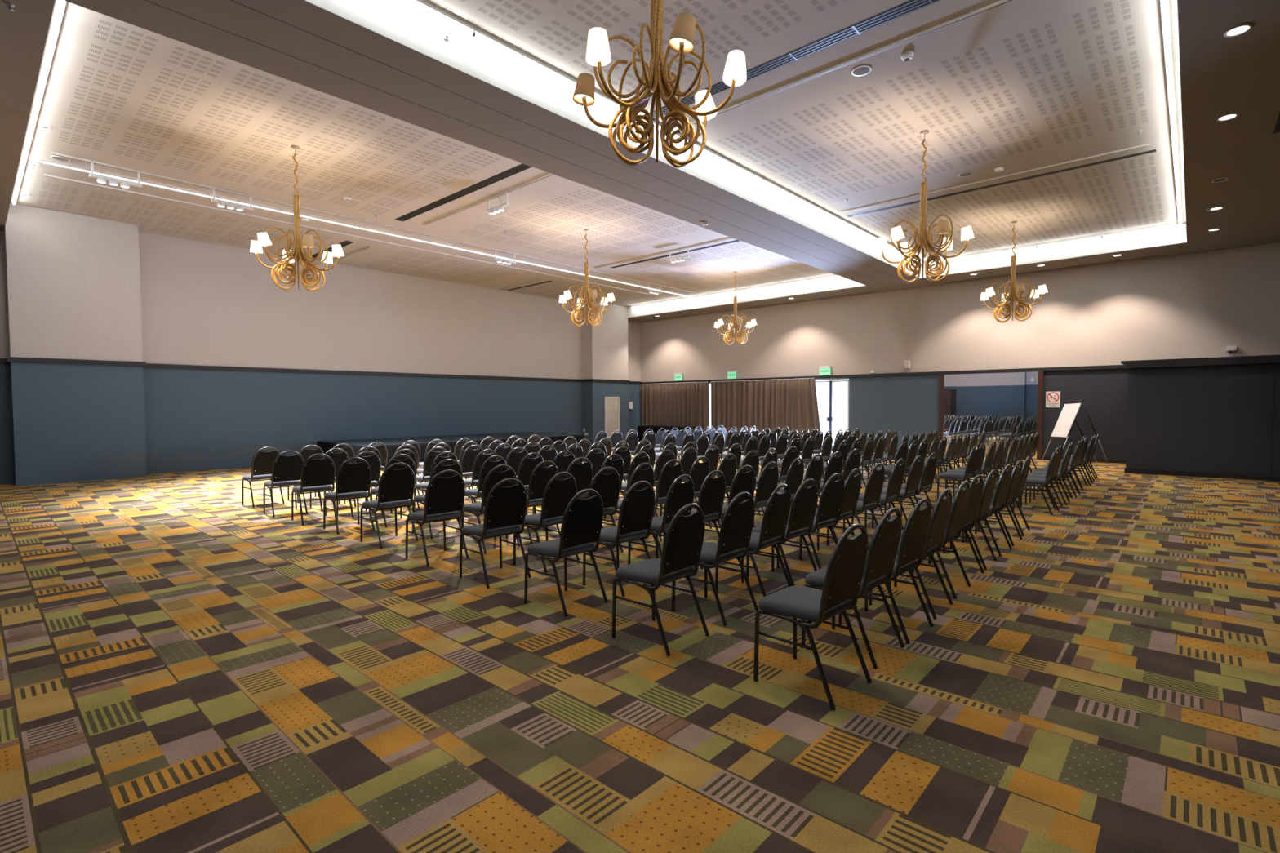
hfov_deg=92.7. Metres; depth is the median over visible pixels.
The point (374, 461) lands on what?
banquet chair
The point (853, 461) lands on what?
banquet chair
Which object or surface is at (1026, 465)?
banquet chair
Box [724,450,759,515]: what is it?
banquet chair
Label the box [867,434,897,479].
banquet chair
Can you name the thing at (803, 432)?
banquet chair
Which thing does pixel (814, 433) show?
banquet chair
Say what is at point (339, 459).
banquet chair
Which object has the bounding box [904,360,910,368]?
wall speaker
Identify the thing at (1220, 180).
recessed light
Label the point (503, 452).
banquet chair
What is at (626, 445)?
banquet chair
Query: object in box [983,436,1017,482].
banquet chair
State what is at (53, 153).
track
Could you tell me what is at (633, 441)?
banquet chair
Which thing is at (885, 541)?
banquet chair
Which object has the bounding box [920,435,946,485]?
banquet chair
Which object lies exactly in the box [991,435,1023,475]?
banquet chair
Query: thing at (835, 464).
banquet chair
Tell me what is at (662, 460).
banquet chair
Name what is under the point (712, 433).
banquet chair
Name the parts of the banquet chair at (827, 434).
frame, backrest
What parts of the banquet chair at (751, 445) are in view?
frame, backrest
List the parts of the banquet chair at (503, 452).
backrest, frame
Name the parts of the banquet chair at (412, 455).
frame, backrest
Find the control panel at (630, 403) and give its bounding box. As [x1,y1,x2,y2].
[628,401,632,408]
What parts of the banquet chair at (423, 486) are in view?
seat, frame, backrest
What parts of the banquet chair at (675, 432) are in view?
backrest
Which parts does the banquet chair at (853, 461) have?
backrest, frame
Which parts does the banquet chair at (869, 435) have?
backrest, frame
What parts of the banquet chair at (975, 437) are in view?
frame, backrest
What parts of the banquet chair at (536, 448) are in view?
frame, backrest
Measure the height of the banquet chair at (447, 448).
0.950 m
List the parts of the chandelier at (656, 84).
lamp shade, bulb, bulb, lamp shade, lamp arm, lamp arm, lamp shade, lamp arm, lamp arm, lamp shade, bulb, lamp arm, lamp arm, lamp shade, lamp shade, bulb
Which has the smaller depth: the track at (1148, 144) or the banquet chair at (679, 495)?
the banquet chair at (679, 495)
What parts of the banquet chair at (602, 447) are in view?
backrest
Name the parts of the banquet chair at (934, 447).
frame, backrest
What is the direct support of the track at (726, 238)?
attached to the ceiling at (117, 92)
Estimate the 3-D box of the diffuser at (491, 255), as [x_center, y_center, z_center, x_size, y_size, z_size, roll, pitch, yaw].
[-3.037,-4.677,17.620,0.044,0.016,2.930,2,3,42]
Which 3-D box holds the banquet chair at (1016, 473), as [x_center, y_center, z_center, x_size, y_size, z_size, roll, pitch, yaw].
[4.123,0.849,7.099,0.524,0.950,0.461,2,3,42]
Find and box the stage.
[316,431,583,467]
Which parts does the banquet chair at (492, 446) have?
backrest, frame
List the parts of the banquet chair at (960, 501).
seat, leg, frame, backrest, leg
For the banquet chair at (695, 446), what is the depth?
10.58 m
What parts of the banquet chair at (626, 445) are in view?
frame, backrest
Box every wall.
[0,203,640,486]
[640,242,1279,459]
[1125,363,1279,475]
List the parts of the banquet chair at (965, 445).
frame, backrest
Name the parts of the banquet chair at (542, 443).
frame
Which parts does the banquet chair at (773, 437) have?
frame, backrest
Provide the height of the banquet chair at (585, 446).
0.950 m
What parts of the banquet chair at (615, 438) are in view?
backrest, frame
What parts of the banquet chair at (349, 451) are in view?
frame, backrest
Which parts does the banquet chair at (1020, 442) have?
frame, backrest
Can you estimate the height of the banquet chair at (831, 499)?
0.950 m
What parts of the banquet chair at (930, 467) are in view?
seat, frame, leg, backrest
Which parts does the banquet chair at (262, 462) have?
leg, leg, seat, seat frame, frame, backrest, leg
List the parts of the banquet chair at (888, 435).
backrest, frame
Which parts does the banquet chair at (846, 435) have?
backrest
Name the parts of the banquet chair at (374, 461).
leg, leg, frame, backrest, seat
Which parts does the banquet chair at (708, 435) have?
backrest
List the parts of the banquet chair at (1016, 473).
seat, leg, frame, leg, backrest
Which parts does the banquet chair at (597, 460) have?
frame, backrest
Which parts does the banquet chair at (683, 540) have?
leg, seat frame, leg, seat, leg, frame, backrest, leg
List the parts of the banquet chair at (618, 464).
backrest, frame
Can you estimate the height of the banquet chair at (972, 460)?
0.950 m
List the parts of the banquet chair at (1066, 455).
leg, seat, leg, frame, leg, backrest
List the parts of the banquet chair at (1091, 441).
leg, frame, leg, backrest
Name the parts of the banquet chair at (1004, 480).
seat, leg, frame, backrest, leg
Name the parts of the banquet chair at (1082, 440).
leg, backrest, frame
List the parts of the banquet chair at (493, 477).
leg, seat, seat frame, leg, frame, backrest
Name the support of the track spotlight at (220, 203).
attached to the track at (53, 153)
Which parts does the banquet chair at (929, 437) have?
backrest, frame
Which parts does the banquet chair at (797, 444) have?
seat, frame, backrest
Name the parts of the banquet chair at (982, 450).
leg, seat, frame, backrest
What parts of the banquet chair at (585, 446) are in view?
frame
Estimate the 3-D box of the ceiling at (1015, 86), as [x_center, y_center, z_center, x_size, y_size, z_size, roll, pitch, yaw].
[0.987,-4.335,10.793,23.200,0.651,22.775,2,3,42]
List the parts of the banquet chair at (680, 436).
backrest, frame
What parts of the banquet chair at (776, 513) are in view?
leg, leg, seat, leg, frame, backrest, leg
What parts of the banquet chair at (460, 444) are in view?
frame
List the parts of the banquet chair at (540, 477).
leg, seat, frame, backrest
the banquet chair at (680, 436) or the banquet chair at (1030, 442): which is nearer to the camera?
the banquet chair at (1030, 442)
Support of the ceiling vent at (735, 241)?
in the ceiling at (117, 92)
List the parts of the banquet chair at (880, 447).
seat, frame, backrest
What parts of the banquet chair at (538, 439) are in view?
backrest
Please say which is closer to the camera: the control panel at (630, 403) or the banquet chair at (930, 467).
the banquet chair at (930, 467)
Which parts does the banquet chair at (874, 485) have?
leg, leg, seat, frame, backrest, leg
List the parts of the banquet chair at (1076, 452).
seat, leg, frame, leg, backrest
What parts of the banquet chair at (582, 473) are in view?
frame, backrest, seat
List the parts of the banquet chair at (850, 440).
backrest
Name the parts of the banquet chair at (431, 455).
seat, frame, backrest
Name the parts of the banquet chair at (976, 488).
seat, frame, backrest, leg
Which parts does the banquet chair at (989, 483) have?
leg, seat, frame, leg, backrest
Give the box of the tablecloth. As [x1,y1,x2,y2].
[637,425,696,442]
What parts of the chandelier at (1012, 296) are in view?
lamp shade, lamp shade, lamp arm, lamp arm, twisted cord, lamp arm, lamp shade, lamp arm, lamp shade, lamp shade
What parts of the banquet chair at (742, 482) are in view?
seat, frame, backrest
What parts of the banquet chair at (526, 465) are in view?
frame, backrest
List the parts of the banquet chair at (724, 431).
backrest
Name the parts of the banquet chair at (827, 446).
seat, backrest, frame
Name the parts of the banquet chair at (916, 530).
leg, leg, seat, leg, frame, backrest, leg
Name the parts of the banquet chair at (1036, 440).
frame, backrest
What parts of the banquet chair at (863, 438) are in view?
backrest, frame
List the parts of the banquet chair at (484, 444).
frame, backrest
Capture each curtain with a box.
[640,382,709,435]
[711,378,794,445]
[794,377,822,447]
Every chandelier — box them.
[249,145,344,291]
[559,228,615,326]
[572,0,746,168]
[714,271,756,345]
[875,129,974,283]
[980,221,1048,322]
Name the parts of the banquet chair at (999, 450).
seat, frame, backrest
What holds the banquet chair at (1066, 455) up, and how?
on the floor at (186, 666)
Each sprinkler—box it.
[5,2,14,11]
[442,33,448,40]
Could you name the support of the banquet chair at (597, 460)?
on the floor at (186, 666)
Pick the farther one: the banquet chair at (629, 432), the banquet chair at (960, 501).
the banquet chair at (629, 432)
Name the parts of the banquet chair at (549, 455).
frame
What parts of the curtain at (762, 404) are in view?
rail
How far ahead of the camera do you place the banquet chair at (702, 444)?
12.87 m
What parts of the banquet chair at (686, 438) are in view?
backrest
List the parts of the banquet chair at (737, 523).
leg, leg, leg, seat, frame, backrest, leg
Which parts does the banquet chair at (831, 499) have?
leg, leg, seat, leg, frame, backrest, leg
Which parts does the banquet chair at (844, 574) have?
leg, seat frame, leg, seat, leg, frame, backrest, leg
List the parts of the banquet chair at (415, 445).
backrest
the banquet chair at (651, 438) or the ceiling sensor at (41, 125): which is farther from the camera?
the banquet chair at (651, 438)
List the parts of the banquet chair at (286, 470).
leg, leg, seat, seat frame, frame, backrest, leg, leg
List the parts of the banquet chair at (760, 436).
backrest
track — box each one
[43,173,653,295]
[52,151,697,293]
[333,245,370,262]
[423,173,553,225]
[498,279,541,288]
[595,237,732,268]
[671,0,1013,131]
[839,142,1150,213]
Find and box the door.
[814,377,849,445]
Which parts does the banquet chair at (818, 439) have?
backrest, frame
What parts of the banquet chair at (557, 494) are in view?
leg, leg, seat frame, seat, leg, frame, backrest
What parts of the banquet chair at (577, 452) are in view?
backrest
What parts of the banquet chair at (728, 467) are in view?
frame, backrest, seat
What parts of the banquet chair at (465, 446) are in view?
frame, backrest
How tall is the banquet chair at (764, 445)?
0.950 m
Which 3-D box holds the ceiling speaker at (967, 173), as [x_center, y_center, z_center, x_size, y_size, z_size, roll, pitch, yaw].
[5.785,-4.479,10.844,0.240,0.010,0.240,2,3,42]
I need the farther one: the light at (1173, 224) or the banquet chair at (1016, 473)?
the light at (1173, 224)
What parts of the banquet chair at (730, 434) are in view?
frame, backrest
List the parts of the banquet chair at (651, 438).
frame, backrest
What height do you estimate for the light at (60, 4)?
0.067 m
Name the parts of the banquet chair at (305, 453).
leg, backrest, frame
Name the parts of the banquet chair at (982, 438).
backrest, frame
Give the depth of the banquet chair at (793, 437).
13.56 m
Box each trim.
[0,356,641,383]
[640,364,1126,383]
[1120,355,1279,368]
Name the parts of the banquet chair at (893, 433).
backrest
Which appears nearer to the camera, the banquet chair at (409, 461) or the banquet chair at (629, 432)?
the banquet chair at (409, 461)
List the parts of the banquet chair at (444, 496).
leg, leg, seat frame, seat, frame, leg, backrest, leg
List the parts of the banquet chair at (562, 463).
frame, backrest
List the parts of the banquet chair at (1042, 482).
seat, leg, frame, backrest, leg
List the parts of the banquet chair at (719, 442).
frame, backrest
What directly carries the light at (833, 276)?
attached to the ceiling at (117, 92)
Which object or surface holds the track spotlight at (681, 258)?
attached to the track at (726, 238)
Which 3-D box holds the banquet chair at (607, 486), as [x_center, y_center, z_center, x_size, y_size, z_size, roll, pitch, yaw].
[-0.513,0.888,6.576,0.524,0.950,0.461,2,3,44]
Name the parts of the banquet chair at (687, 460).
seat, backrest, frame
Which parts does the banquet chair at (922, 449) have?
backrest, frame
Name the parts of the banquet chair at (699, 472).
leg, seat, frame, backrest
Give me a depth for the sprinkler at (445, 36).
6.44 m
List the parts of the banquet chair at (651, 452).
frame, backrest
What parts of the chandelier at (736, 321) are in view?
lamp shade, lamp shade, lamp arm, twisted cord, lamp shade, lamp shade, lamp shade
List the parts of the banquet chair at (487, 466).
seat, frame, backrest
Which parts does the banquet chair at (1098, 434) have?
leg, leg, frame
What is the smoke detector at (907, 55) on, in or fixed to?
attached to the ceiling at (1015, 86)
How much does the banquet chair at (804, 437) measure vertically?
0.950 m
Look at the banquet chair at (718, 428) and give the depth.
18.73 m
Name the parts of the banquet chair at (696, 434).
backrest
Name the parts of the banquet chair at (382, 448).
backrest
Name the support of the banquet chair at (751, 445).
on the floor at (186, 666)
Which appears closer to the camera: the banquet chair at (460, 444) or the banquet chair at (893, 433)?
the banquet chair at (460, 444)
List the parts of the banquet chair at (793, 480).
seat, backrest, frame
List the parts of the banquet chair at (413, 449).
frame, backrest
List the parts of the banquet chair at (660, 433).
backrest, frame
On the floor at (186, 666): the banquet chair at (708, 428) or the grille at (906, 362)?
the banquet chair at (708, 428)
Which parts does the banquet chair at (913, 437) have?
backrest, frame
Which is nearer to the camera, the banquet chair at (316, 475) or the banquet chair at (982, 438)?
the banquet chair at (316, 475)
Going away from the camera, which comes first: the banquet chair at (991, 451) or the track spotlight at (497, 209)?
the banquet chair at (991, 451)
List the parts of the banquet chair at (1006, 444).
frame, backrest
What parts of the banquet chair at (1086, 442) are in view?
leg, backrest, frame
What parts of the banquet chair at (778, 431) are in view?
backrest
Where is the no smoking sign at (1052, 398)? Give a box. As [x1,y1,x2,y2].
[1045,391,1060,407]
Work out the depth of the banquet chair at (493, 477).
6.67 m
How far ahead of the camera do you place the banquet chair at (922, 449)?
11.07 m
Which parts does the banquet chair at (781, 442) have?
seat, frame, backrest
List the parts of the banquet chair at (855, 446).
backrest, frame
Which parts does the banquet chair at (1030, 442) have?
frame, backrest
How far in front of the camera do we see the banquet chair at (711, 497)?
6.07 m
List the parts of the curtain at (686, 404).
rail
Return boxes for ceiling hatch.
[1273,111,1279,133]
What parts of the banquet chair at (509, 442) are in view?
backrest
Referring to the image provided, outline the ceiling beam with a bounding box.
[64,0,919,285]
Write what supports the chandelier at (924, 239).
hanging from the ceiling at (1015, 86)
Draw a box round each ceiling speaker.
[50,155,70,161]
[851,65,871,75]
[958,171,973,177]
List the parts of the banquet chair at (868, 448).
seat, frame, backrest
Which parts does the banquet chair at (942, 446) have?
backrest, frame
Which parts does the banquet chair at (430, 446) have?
frame, backrest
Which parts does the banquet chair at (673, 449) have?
backrest, frame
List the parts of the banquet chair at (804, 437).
backrest, frame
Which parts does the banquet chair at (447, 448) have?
seat, backrest, frame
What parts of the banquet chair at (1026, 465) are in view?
leg, leg, frame, backrest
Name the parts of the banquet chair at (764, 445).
backrest, frame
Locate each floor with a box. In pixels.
[0,441,1279,852]
[709,427,847,444]
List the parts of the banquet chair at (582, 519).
leg, leg, seat frame, seat, leg, frame, backrest, leg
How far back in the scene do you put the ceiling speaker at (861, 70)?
7.45 m
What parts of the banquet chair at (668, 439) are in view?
backrest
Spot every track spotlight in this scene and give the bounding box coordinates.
[88,162,142,188]
[211,188,253,211]
[486,192,509,214]
[493,250,516,264]
[647,283,662,293]
[668,248,689,262]
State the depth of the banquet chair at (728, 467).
8.10 m
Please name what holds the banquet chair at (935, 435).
on the floor at (186, 666)
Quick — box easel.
[1041,400,1108,463]
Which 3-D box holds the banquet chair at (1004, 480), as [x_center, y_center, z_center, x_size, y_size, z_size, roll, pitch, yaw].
[3.724,0.867,6.651,0.524,0.950,0.461,2,3,43]
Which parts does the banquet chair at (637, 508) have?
leg, leg, seat frame, leg, seat, frame, backrest, leg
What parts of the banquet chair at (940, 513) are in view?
leg, seat, leg, frame, backrest, leg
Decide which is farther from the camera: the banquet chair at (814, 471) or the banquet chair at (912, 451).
the banquet chair at (912, 451)
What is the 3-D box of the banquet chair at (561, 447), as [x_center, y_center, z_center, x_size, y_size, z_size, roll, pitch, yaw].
[-1.659,0.720,11.319,0.524,0.950,0.461,1,3,39]
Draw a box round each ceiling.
[0,0,1279,322]
[10,0,835,306]
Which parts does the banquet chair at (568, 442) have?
frame, backrest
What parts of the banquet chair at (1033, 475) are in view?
leg, seat, leg, leg, frame, backrest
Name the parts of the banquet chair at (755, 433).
backrest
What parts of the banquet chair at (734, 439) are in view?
frame, backrest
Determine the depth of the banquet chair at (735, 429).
17.44 m
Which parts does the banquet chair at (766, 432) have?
backrest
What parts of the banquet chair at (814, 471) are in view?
backrest, frame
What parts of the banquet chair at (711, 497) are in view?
seat, frame, backrest, leg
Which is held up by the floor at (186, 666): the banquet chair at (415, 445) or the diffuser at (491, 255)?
the banquet chair at (415, 445)
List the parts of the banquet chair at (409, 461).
seat, leg, frame, backrest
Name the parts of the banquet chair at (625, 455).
backrest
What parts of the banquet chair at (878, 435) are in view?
frame, backrest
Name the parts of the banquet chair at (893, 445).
seat, frame, backrest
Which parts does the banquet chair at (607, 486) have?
frame, backrest, seat, leg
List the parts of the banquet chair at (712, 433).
backrest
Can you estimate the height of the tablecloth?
0.666 m
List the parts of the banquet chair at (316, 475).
leg, leg, seat frame, seat, frame, backrest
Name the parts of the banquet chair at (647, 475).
seat, frame, backrest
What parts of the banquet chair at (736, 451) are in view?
backrest, frame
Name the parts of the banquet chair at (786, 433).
backrest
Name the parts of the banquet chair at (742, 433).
backrest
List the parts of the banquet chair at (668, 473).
seat, frame, backrest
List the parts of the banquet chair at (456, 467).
leg, seat, leg, frame, backrest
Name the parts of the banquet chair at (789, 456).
seat, frame, backrest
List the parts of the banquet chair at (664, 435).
seat, backrest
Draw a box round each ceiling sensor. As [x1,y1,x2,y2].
[20,192,31,195]
[27,161,40,166]
[38,123,52,128]
[342,196,351,199]
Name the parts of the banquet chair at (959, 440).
frame, backrest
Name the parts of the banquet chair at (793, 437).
frame, backrest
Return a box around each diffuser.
[30,159,238,203]
[239,202,384,233]
[384,232,491,255]
[491,255,573,272]
[573,272,638,286]
[638,285,690,297]
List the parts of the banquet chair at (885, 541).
leg, seat frame, leg, seat, leg, frame, backrest, leg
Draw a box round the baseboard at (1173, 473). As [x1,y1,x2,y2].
[1042,456,1279,481]
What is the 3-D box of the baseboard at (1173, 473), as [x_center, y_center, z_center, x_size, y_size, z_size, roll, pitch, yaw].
[13.373,0.997,13.388,8.090,0.110,2.626,2,3,42]
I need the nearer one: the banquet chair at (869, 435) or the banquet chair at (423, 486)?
the banquet chair at (423, 486)
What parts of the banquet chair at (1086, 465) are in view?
leg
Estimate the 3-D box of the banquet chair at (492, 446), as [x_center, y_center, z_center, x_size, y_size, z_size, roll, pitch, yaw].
[-2.837,0.718,11.509,0.524,0.950,0.461,1,3,39]
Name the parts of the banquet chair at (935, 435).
backrest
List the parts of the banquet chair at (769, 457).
frame, backrest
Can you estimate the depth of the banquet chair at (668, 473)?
7.20 m
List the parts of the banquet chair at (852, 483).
leg, seat, leg, frame, leg, backrest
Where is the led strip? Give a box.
[29,157,691,297]
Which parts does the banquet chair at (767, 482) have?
seat, backrest, frame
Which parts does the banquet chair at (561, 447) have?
frame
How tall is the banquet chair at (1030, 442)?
0.950 m
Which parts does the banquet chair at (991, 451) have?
seat, frame, backrest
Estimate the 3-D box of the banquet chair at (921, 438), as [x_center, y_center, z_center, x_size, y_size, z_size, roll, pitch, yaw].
[6.250,0.584,14.071,0.524,0.950,0.461,1,3,39]
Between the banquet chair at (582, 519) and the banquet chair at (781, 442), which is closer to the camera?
the banquet chair at (582, 519)
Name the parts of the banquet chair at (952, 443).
seat, frame, backrest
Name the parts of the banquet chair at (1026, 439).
frame, backrest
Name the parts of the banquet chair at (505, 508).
leg, leg, seat frame, seat, leg, frame, backrest, leg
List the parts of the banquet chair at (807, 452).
seat, backrest, frame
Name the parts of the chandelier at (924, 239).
lamp shade, lamp shade, lamp arm, lamp shade, lamp arm, lamp arm, twisted cord, lamp arm, lamp shade, lamp shade, lamp arm, lamp shade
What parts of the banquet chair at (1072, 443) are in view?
seat, leg, frame, backrest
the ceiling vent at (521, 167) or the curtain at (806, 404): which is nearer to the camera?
the ceiling vent at (521, 167)
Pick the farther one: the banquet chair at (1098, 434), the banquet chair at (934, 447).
the banquet chair at (1098, 434)
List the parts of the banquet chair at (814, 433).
backrest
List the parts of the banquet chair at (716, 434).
backrest, frame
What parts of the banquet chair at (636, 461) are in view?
seat, frame, backrest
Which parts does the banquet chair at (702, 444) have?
frame, backrest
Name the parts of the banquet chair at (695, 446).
backrest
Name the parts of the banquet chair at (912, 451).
seat, backrest, frame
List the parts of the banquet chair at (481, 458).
seat, frame, backrest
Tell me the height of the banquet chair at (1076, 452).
0.950 m
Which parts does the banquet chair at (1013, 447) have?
frame, backrest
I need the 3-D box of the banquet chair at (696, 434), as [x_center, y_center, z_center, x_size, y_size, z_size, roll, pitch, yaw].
[1.372,0.523,16.328,0.524,0.950,0.461,2,3,45]
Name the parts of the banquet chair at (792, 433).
frame, backrest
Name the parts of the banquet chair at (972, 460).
leg, leg, seat frame, seat, frame, backrest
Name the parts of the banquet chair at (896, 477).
leg, seat, leg, frame, backrest, leg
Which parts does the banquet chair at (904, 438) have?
frame, backrest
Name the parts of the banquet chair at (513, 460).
frame, backrest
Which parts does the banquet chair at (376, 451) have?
frame, backrest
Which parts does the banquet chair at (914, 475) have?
leg, seat, leg, frame, leg, backrest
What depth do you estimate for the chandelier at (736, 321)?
18.80 m
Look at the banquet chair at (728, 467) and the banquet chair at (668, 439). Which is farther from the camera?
the banquet chair at (668, 439)
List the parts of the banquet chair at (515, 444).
backrest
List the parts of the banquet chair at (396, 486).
leg, leg, seat frame, seat, frame, leg, backrest, leg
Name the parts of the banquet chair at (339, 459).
leg, leg, frame, backrest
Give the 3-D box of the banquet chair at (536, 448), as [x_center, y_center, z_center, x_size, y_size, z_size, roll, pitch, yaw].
[-2.067,0.735,10.947,0.524,0.950,0.461,2,3,44]
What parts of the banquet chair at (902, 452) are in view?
seat, frame, backrest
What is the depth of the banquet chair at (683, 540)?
4.05 m
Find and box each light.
[11,0,66,204]
[404,0,922,263]
[631,275,840,307]
[928,223,1176,263]
[1160,0,1182,226]
[1207,228,1220,231]
[1209,206,1223,210]
[1211,177,1228,182]
[1217,113,1238,120]
[1223,23,1252,37]
[1226,346,1236,353]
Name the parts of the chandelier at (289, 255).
lamp shade, lamp shade, lamp arm, lamp arm, lamp shade, lamp arm, twisted cord, lamp arm, lamp shade, lamp arm, lamp arm, lamp shade, lamp shade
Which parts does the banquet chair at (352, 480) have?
leg, leg, seat frame, seat, frame, backrest, leg, leg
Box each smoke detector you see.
[701,221,708,226]
[900,50,913,61]
[994,167,1004,173]
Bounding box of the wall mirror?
[938,371,1044,459]
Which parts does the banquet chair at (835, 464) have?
seat, backrest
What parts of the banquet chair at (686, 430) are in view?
backrest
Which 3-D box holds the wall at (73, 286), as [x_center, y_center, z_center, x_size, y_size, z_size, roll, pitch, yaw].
[-7.446,-1.976,18.528,0.820,5.859,22.775,2,3,42]
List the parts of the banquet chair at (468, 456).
seat, backrest, frame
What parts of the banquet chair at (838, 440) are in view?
backrest, frame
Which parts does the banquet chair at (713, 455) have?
backrest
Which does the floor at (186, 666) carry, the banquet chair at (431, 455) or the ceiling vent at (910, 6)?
the banquet chair at (431, 455)
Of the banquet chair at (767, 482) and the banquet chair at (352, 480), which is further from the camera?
the banquet chair at (352, 480)
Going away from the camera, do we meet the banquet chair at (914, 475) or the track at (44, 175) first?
the banquet chair at (914, 475)
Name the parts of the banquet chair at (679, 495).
leg, leg, leg, seat, frame, backrest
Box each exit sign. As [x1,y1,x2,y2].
[674,373,683,380]
[727,370,737,378]
[819,365,831,375]
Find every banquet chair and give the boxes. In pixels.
[241,446,284,507]
[263,450,307,517]
[287,444,327,502]
[291,453,338,524]
[310,448,352,511]
[317,443,354,497]
[323,457,374,534]
[336,450,382,519]
[343,446,382,506]
[360,462,418,548]
[364,441,387,482]
[369,454,418,527]
[375,448,420,514]
[394,444,419,495]
[400,440,420,475]
[405,469,468,566]
[412,458,464,539]
[413,451,457,506]
[414,439,445,485]
[415,442,451,492]
[415,447,448,494]
[453,437,472,462]
[458,440,478,489]
[459,455,507,524]
[459,478,531,588]
[460,444,484,497]
[461,464,519,553]
[463,448,498,512]
[466,436,496,479]
[471,440,505,488]
[476,443,513,488]
[504,435,521,447]
[505,447,528,495]
[505,460,559,544]
[511,438,528,452]
[513,471,579,573]
[516,452,545,515]
[521,441,541,458]
[524,488,608,617]
[527,434,541,446]
[532,450,575,514]
[536,444,557,467]
[537,437,553,450]
[543,457,592,529]
[550,440,566,456]
[563,435,577,449]
[564,443,582,463]
[575,439,591,463]
[582,448,605,499]
[582,480,654,596]
[586,453,624,528]
[587,442,606,457]
[587,466,623,559]
[594,431,607,446]
[597,437,612,459]
[599,462,655,550]
[604,451,649,518]
[609,430,622,451]
[610,446,631,481]
[612,440,629,481]
[612,503,709,656]
[624,431,638,459]
[626,429,637,436]
[626,444,655,493]
[627,474,694,568]
[633,431,656,465]
[634,439,651,456]
[642,428,653,442]
[653,442,677,493]
[653,449,675,516]
[653,459,683,542]
[654,427,666,461]
[654,430,672,457]
[654,433,675,462]
[656,426,679,460]
[656,447,697,507]
[659,456,711,528]
[662,470,725,569]
[671,492,758,626]
[675,429,686,464]
[677,431,694,461]
[678,426,691,455]
[679,435,708,462]
[680,441,697,459]
[693,426,702,432]
[693,428,702,462]
[693,453,736,527]
[697,431,710,462]
[702,433,724,478]
[702,444,719,477]
[704,425,713,434]
[705,465,755,528]
[706,427,715,446]
[710,430,723,460]
[715,425,724,433]
[715,443,741,499]
[715,484,791,596]
[718,426,726,461]
[719,432,740,462]
[720,429,736,462]
[724,426,737,452]
[724,428,748,452]
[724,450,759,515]
[725,431,752,458]
[725,461,778,527]
[738,435,758,476]
[739,435,770,477]
[742,425,756,455]
[746,478,817,586]
[749,428,759,462]
[753,457,804,522]
[753,523,871,710]
[754,448,777,514]
[756,431,766,453]
[757,434,787,476]
[758,446,798,486]
[760,430,777,466]
[761,427,769,462]
[769,426,780,453]
[772,429,788,467]
[773,428,797,460]
[776,473,844,569]
[777,437,800,484]
[777,454,823,507]
[780,426,789,451]
[782,432,799,454]
[782,436,814,483]
[797,431,810,464]
[799,427,808,457]
[799,468,861,558]
[800,431,823,467]
[801,507,904,668]
[804,435,832,476]
[805,430,831,467]
[810,427,817,454]
[816,448,860,508]
[817,429,843,464]
[817,451,843,501]
[820,433,844,475]
[821,440,848,479]
[826,428,850,461]
[826,432,855,463]
[826,462,884,550]
[838,498,933,644]
[841,437,874,487]
[841,439,862,488]
[846,431,866,472]
[851,458,905,535]
[852,427,859,443]
[859,435,886,482]
[861,431,874,469]
[863,430,883,466]
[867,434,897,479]
[868,488,952,619]
[869,441,907,484]
[871,429,891,463]
[871,455,923,528]
[872,428,897,465]
[880,433,908,475]
[884,440,917,483]
[888,432,918,471]
[888,452,937,520]
[893,480,971,598]
[903,439,928,475]
[904,437,938,488]
[913,475,984,582]
[915,431,924,469]
[915,431,933,466]
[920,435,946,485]
[925,430,937,468]
[931,469,996,569]
[937,434,962,475]
[937,435,955,482]
[937,444,979,500]
[939,432,970,473]
[944,443,985,497]
[948,431,977,471]
[950,464,1012,556]
[957,431,986,467]
[957,440,995,490]
[964,460,1022,546]
[975,438,1009,481]
[977,456,1031,536]
[979,439,1004,488]
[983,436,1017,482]
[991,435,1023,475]
[996,434,1028,479]
[1002,433,1034,472]
[1012,448,1059,515]
[1013,432,1039,471]
[1017,445,1062,510]
[1029,444,1071,506]
[1034,442,1073,497]
[1041,440,1080,497]
[1047,439,1084,493]
[1056,437,1088,488]
[1059,435,1093,485]
[1063,435,1095,481]
[1066,433,1099,479]
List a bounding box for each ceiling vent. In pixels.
[311,240,354,257]
[395,163,532,221]
[508,280,553,290]
[610,240,739,267]
[652,0,939,119]
[745,292,869,308]
[847,149,1156,217]
[944,254,1166,283]
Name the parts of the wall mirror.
frame post, frame post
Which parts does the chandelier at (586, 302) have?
lamp shade, lamp shade, lamp arm, lamp arm, twisted cord, lamp arm, lamp shade, lamp arm, lamp shade, lamp shade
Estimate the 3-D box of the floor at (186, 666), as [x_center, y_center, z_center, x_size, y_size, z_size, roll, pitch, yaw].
[1.011,1.194,10.995,23.200,0.001,22.775,2,3,42]
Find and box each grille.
[905,360,908,367]
[959,172,972,176]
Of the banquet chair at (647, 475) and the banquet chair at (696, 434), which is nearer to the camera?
the banquet chair at (647, 475)
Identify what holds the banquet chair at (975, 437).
on the floor at (186, 666)
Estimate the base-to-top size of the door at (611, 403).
1.670 m
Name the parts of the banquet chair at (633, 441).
backrest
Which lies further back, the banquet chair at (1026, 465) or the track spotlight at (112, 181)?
the track spotlight at (112, 181)
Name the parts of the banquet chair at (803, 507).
leg, leg, seat, leg, frame, backrest, leg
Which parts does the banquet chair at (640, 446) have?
backrest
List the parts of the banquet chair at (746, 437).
backrest, frame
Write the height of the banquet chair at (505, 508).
0.950 m
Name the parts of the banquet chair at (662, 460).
backrest, frame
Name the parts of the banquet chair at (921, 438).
backrest, frame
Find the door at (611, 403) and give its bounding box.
[604,396,619,437]
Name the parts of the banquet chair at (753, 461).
backrest, frame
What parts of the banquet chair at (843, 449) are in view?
backrest, frame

